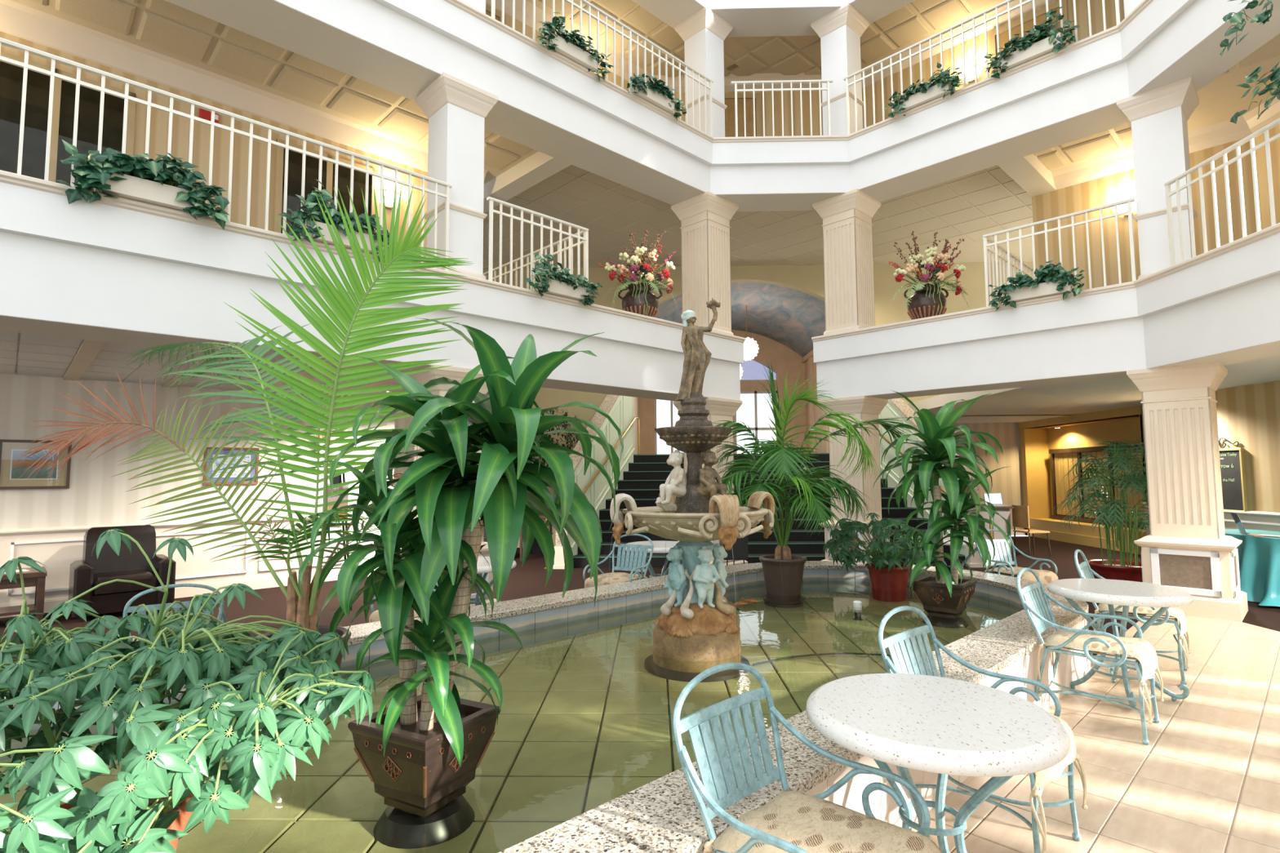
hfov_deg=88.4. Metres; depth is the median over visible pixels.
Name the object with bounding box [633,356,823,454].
wall
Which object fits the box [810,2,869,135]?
column
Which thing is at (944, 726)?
cafe table
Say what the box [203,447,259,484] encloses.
framed picture
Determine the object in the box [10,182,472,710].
palm
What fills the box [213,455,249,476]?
print
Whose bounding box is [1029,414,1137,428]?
lintel
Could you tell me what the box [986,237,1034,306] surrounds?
balcony railing
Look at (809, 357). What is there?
trim
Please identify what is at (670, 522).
basin
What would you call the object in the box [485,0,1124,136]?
wall
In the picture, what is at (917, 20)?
ceiling
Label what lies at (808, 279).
wall
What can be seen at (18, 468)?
print
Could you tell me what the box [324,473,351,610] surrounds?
easel
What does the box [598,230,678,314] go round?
bouquet
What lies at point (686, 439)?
bowl
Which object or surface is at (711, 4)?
trim
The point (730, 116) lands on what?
door
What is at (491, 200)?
balcony railing
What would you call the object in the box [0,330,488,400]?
ceiling
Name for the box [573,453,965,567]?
stairs
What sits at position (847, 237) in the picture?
column
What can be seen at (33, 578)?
side table
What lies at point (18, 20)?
trim
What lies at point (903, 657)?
garden chair
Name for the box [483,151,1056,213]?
trim
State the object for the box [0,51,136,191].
window
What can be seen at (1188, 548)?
column
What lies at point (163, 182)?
planter
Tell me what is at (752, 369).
window
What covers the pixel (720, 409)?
column
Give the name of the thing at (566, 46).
planter
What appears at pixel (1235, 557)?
speaker grille
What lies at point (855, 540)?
speaker grille
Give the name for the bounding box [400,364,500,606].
column
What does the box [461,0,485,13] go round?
column
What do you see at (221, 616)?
garden chair
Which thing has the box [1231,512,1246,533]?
stand
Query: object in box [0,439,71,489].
framed picture
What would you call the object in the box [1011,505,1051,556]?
wooden chair
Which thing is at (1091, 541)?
baseboard
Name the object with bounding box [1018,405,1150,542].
wall
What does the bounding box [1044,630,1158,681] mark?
cushion
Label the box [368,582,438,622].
garden chair
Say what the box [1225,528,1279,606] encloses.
tablecloth
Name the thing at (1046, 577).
cushion
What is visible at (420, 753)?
plant
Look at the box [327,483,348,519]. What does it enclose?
poster
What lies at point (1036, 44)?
planter
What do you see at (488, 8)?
door
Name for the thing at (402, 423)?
wall
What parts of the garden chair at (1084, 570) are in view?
leg, armrest, leg, armrest, seat frame, leg, leg, tie cord, tie cord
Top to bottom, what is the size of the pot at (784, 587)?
0.520 m
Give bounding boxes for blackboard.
[1218,437,1248,511]
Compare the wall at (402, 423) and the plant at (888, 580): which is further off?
the wall at (402, 423)
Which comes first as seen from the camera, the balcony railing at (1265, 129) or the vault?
the balcony railing at (1265, 129)
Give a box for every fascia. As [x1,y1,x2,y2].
[0,169,746,401]
[811,222,1279,400]
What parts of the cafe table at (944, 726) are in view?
table leg, table leg, table leg, table leg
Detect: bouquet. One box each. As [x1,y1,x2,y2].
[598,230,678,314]
[888,231,969,314]
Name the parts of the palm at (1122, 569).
bamboo stem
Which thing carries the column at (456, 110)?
on the fascia at (121, 270)
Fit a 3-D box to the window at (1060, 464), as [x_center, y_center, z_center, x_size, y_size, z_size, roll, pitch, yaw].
[9.738,1.251,14.002,0.140,1.640,3.100,0,-4,1]
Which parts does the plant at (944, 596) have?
green stem, green stem, pot, green stem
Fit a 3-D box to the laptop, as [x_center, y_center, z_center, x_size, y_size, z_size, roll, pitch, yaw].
[6.706,1.374,12.382,0.340,0.242,0.303,0,-4,1]
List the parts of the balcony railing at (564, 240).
rail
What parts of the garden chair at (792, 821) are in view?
tie cord, armrest, armrest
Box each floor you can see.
[0,536,1279,665]
[911,614,1279,852]
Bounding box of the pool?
[0,591,1008,852]
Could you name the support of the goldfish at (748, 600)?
on the pool
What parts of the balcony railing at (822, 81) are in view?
rail, rail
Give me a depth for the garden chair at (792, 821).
2.02 m
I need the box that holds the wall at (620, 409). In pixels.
[552,394,635,568]
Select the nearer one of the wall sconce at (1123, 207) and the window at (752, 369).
the wall sconce at (1123, 207)
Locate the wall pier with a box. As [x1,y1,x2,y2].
[347,400,395,576]
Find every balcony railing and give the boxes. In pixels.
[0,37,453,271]
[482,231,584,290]
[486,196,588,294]
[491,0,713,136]
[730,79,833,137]
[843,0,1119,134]
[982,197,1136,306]
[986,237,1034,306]
[1164,118,1279,266]
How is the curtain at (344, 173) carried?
hanging from the window at (295, 158)
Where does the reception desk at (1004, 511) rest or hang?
on the floor at (528, 580)
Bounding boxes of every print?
[11,450,57,478]
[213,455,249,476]
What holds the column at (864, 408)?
on the floor at (528, 580)
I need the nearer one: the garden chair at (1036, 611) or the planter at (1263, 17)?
the garden chair at (1036, 611)
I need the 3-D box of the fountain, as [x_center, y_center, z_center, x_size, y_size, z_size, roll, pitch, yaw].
[0.409,0.396,4.820,1.120,2.704,1.120,-3,-5,28]
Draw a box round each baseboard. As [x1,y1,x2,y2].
[1010,529,1025,535]
[1027,527,1141,555]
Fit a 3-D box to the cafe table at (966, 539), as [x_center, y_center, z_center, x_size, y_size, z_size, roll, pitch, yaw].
[3.896,1.749,8.169,0.820,0.732,0.820,1,-4,-16]
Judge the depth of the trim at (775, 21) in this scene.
10.45 m
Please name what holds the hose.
on the pool
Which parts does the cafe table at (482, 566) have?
table leg, table leg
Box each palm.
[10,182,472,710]
[711,360,915,608]
[1051,440,1150,582]
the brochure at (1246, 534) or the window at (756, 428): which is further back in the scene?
the window at (756, 428)
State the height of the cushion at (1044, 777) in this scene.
0.177 m
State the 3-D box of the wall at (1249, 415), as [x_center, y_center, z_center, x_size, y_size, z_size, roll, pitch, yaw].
[8.599,0.615,6.851,0.205,2.740,8.500,0,-4,1]
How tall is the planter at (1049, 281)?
0.509 m
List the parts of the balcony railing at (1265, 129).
rail, rail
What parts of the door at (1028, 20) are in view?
panel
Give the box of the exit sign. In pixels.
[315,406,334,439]
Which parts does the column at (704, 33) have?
dado moulding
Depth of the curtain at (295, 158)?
8.07 m
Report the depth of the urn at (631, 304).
9.10 m
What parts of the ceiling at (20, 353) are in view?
panel, panel, panel, panel, panel, panel, panel, panel, panel, panel, panel, panel, panel, panel, panel, panel, panel, panel, panel, panel, panel, panel, panel, panel, panel, panel, panel, panel, panel, panel, panel, panel, panel, panel, panel, panel, panel, panel, panel, panel, panel, panel, panel, panel, panel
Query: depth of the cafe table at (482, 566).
6.15 m
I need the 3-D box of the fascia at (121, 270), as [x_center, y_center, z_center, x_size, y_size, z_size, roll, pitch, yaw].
[-3.762,-1.195,5.645,14.270,0.989,0.805,4,-6,-44]
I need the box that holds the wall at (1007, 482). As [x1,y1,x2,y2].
[951,422,1024,529]
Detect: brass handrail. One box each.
[543,416,639,569]
[879,433,996,568]
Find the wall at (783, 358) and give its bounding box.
[638,329,807,454]
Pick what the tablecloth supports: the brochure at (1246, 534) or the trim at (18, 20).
the brochure at (1246, 534)
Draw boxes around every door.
[485,4,505,24]
[724,93,761,137]
[988,0,1069,75]
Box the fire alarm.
[199,107,218,123]
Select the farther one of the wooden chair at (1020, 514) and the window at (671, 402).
the window at (671, 402)
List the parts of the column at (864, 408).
panel frame, panel frame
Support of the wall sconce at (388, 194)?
attached to the wall at (159, 119)
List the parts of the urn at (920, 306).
handle, handle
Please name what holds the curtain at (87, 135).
hanging from the window at (37, 90)
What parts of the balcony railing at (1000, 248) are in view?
rail, rail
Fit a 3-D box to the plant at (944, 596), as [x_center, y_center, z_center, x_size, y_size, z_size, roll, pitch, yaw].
[2.768,0.738,6.057,1.155,2.168,1.016,-2,-5,25]
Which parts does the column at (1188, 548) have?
panel frame, panel frame, panel frame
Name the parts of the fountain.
shell spout, shell spout, rock stem, shell spout, shell spout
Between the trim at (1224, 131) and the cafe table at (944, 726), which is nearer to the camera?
the cafe table at (944, 726)
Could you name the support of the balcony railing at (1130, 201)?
on the fascia at (1221, 304)
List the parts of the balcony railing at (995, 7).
rail, rail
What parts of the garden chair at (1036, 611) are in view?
tie cord, leg, leg, armrest, seat frame, armrest, leg, tie cord, leg, tie cord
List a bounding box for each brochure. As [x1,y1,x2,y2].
[1245,533,1263,536]
[1256,534,1279,537]
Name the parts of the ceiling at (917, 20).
panel, panel, panel, panel, panel, panel, panel, panel, panel, panel, panel, panel, panel, panel, panel, panel, panel, panel, panel, panel, panel, panel, panel, panel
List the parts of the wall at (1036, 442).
wainscot panel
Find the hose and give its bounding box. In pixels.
[752,652,890,666]
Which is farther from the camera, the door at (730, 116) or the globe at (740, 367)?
the globe at (740, 367)
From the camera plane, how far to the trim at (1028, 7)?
11.60 m
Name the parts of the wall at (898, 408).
panel moulding, panel moulding, stair skirting, panel moulding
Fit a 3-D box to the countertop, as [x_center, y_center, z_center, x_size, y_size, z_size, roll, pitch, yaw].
[6.210,1.527,12.500,1.400,0.040,0.700,0,-4,1]
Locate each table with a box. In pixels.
[0,566,47,624]
[470,556,516,605]
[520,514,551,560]
[626,540,679,577]
[805,673,1070,852]
[917,534,988,568]
[1047,578,1193,707]
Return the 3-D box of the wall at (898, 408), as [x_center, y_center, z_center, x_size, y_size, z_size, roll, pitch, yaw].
[5.137,0.487,12.364,0.269,3.830,3.318,0,-4,-12]
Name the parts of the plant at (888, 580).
pot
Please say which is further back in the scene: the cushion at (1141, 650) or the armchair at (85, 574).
the armchair at (85, 574)
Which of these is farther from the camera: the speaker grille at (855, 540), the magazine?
the speaker grille at (855, 540)
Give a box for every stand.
[723,535,748,565]
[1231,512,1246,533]
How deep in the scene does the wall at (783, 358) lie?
19.07 m
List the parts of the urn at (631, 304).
handle, handle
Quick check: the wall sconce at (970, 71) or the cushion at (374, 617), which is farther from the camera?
the wall sconce at (970, 71)
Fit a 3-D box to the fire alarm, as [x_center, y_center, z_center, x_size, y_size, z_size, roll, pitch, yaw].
[-4.874,-3.520,7.441,0.180,0.130,0.062,4,-6,-44]
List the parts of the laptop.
lid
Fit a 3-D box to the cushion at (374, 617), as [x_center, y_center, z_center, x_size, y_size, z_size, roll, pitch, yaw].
[-1.804,1.517,5.245,0.455,0.177,0.538,-3,-5,30]
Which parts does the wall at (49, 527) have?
wainscot panel, baseboard, chair rail, wainscot panel, wainscot panel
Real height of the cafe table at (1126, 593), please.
0.732 m
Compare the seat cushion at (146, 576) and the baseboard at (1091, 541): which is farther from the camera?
the baseboard at (1091, 541)
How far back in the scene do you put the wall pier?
10.17 m
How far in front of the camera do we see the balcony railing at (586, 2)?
8.99 m
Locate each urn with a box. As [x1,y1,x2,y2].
[617,282,662,317]
[903,282,948,319]
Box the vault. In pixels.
[655,282,825,357]
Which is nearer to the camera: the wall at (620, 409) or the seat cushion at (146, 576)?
the seat cushion at (146, 576)
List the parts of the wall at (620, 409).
panel moulding, panel moulding, stair skirting, panel moulding, panel moulding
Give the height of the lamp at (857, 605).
0.200 m
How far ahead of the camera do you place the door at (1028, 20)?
10.44 m
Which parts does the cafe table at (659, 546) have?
table leg, table leg, table leg, table leg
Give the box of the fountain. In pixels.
[601,297,793,684]
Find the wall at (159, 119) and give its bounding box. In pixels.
[0,31,427,262]
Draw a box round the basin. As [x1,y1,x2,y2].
[622,506,768,542]
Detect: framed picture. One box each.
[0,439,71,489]
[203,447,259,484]
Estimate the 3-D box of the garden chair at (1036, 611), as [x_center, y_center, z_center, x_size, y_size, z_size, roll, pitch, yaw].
[2.785,1.370,4.102,0.677,0.900,0.583,-4,-6,44]
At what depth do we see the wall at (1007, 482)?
16.11 m
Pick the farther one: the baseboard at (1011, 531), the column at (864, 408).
the baseboard at (1011, 531)
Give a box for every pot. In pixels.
[759,554,806,608]
[1087,559,1142,582]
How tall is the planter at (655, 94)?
0.416 m
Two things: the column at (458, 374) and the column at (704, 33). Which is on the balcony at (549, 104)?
the column at (704, 33)
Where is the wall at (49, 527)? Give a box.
[0,373,350,617]
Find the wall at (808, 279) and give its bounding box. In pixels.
[395,262,1071,547]
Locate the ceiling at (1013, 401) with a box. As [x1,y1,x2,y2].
[907,355,1279,422]
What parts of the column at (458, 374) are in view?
panel frame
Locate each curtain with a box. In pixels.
[0,61,50,179]
[55,80,124,191]
[280,148,326,235]
[332,163,371,218]
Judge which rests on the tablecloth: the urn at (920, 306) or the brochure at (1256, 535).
the brochure at (1256, 535)
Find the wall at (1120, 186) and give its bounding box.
[1031,124,1279,289]
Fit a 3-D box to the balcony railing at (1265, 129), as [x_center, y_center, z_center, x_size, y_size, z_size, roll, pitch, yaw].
[5.649,-2.198,6.179,0.056,0.965,1.734,0,-4,1]
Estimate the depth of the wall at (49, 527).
8.19 m
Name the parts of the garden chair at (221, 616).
armrest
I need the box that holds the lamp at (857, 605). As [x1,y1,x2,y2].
[852,600,863,620]
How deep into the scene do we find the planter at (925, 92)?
9.07 m
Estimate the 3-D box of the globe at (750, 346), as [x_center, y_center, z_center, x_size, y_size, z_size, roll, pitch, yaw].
[2.657,-2.328,16.355,0.587,1.398,0.587,0,-4,1]
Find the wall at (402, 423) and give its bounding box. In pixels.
[393,414,413,554]
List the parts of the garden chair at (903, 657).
armrest, armrest, leg, tie cord, leg, tie cord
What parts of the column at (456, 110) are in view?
dado moulding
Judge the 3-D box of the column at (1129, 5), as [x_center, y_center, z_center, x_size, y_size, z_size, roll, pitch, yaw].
[5.988,-5.696,7.763,0.670,2.145,0.670,4,-6,-44]
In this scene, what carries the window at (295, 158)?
in the wall at (159, 119)
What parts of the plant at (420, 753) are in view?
green stem, pot, green stem, shoot stem, green stem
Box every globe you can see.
[739,364,743,378]
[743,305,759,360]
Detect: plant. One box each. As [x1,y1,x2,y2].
[0,528,375,852]
[297,317,623,848]
[822,512,924,602]
[872,390,1011,628]
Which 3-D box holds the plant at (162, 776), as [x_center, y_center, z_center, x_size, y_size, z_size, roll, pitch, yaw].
[-1.593,0.940,1.998,1.438,1.241,1.264,-2,-5,27]
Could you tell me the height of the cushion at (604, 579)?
0.177 m
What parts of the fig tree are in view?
pot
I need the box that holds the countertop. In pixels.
[980,506,1013,508]
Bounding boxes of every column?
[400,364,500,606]
[415,71,498,279]
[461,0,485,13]
[671,191,739,335]
[672,396,747,565]
[674,5,733,137]
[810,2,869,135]
[812,188,880,335]
[817,395,889,562]
[1115,76,1199,279]
[1123,0,1142,17]
[1126,362,1248,622]
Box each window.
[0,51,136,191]
[273,138,377,235]
[654,399,673,454]
[734,391,777,453]
[740,359,777,380]
[1048,444,1146,529]
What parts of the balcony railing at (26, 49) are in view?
rail, rail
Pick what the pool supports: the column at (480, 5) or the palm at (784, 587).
the palm at (784, 587)
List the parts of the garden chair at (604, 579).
armrest, armrest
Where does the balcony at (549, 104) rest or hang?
attached to the wall at (1082, 8)
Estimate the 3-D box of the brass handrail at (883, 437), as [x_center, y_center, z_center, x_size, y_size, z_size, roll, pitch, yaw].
[4.981,1.015,12.324,0.442,2.773,3.569,1,-4,-19]
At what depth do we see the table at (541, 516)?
11.83 m
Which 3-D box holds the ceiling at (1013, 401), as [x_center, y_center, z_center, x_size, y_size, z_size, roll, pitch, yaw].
[10.700,-0.691,9.417,11.490,0.215,13.884,0,-4,1]
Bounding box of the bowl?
[655,426,733,453]
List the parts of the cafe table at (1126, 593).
table leg, table leg, table leg, table leg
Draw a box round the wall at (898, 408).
[878,398,985,567]
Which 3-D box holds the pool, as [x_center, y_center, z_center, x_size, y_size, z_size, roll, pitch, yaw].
[-0.108,1.751,4.081,9.835,0.152,3.540,4,-6,-44]
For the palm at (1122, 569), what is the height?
1.948 m
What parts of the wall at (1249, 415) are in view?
chair rail, wainscot panel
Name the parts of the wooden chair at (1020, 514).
leg, backrest, leg, seat, leg, leg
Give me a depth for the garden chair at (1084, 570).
4.93 m
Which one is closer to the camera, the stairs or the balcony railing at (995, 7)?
the balcony railing at (995, 7)
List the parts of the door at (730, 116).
panel, panel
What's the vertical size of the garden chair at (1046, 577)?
0.900 m
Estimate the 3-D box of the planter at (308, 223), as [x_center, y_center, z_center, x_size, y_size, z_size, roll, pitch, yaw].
[-2.739,-1.881,6.084,1.168,0.601,0.376,4,-6,-44]
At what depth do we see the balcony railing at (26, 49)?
5.53 m
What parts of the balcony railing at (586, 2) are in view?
rail, rail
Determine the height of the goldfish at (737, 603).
0.058 m
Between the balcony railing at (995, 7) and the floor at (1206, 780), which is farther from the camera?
the balcony railing at (995, 7)
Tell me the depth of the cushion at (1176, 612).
4.91 m
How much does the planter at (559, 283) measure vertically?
0.546 m
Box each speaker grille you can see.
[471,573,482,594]
[834,533,857,554]
[1158,553,1212,590]
[1233,555,1237,586]
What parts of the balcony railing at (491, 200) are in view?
rail, rail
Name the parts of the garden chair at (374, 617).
armrest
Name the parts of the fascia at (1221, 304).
cap moulding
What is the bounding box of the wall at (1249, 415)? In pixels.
[1215,380,1279,531]
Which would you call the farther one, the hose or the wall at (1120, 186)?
the wall at (1120, 186)
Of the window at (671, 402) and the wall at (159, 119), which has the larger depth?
the window at (671, 402)
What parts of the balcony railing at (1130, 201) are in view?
rail, rail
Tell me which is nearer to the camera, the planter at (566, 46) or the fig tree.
the planter at (566, 46)
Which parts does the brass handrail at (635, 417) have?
rail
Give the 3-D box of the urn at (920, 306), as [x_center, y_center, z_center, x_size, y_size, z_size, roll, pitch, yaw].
[4.089,-1.740,9.387,0.524,0.530,0.524,4,-6,-44]
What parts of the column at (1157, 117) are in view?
dado moulding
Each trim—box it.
[0,0,488,179]
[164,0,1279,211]
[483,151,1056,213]
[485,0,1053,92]
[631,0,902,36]
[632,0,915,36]
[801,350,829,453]
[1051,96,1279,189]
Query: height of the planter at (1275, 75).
0.445 m
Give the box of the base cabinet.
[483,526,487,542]
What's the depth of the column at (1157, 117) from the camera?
7.41 m
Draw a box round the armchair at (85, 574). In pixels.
[68,524,176,622]
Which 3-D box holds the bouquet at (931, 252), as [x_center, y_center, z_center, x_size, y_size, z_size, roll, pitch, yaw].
[4.072,-2.142,9.428,1.121,1.220,0.779,0,-4,-7]
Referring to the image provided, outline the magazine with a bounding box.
[4,568,30,573]
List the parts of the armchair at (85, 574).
arm, leg, backrest, seat, arm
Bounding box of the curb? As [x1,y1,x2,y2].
[0,560,1090,852]
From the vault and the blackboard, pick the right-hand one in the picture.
the blackboard
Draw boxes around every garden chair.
[118,583,226,641]
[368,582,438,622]
[582,533,653,588]
[672,662,941,852]
[877,605,1087,852]
[975,528,1057,584]
[1016,567,1164,745]
[1074,549,1190,684]
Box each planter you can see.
[53,139,230,230]
[278,179,398,262]
[525,253,603,306]
[536,11,613,81]
[625,73,687,119]
[883,62,963,117]
[983,5,1079,79]
[988,259,1084,311]
[1219,0,1273,56]
[1229,62,1279,124]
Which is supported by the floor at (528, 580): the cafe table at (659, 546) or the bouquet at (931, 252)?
the cafe table at (659, 546)
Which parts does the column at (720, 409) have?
panel frame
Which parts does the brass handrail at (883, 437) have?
rail, post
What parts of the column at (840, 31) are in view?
dado moulding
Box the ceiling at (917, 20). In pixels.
[526,0,1005,77]
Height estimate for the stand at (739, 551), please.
0.903 m
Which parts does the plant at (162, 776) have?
pot, stem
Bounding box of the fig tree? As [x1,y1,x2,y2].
[530,408,586,554]
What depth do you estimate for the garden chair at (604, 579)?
7.04 m
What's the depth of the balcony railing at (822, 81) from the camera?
10.22 m
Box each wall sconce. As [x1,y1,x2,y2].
[377,189,401,208]
[960,64,981,82]
[1116,197,1136,216]
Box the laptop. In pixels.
[982,493,1009,506]
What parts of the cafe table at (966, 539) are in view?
table leg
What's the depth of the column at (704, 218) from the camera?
10.26 m
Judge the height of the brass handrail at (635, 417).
2.773 m
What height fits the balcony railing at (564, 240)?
1.030 m
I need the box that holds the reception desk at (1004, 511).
[980,506,1013,555]
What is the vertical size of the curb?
0.475 m
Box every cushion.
[92,568,158,594]
[368,609,418,622]
[584,572,645,588]
[711,790,941,852]
[986,566,1057,584]
[1035,714,1076,789]
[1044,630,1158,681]
[1097,603,1186,635]
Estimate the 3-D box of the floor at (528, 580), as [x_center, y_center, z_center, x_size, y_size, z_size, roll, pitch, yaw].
[0.092,1.931,3.871,28.000,0.200,24.000,0,-4,1]
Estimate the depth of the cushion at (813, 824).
1.91 m
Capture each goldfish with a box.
[729,601,748,606]
[741,596,759,603]

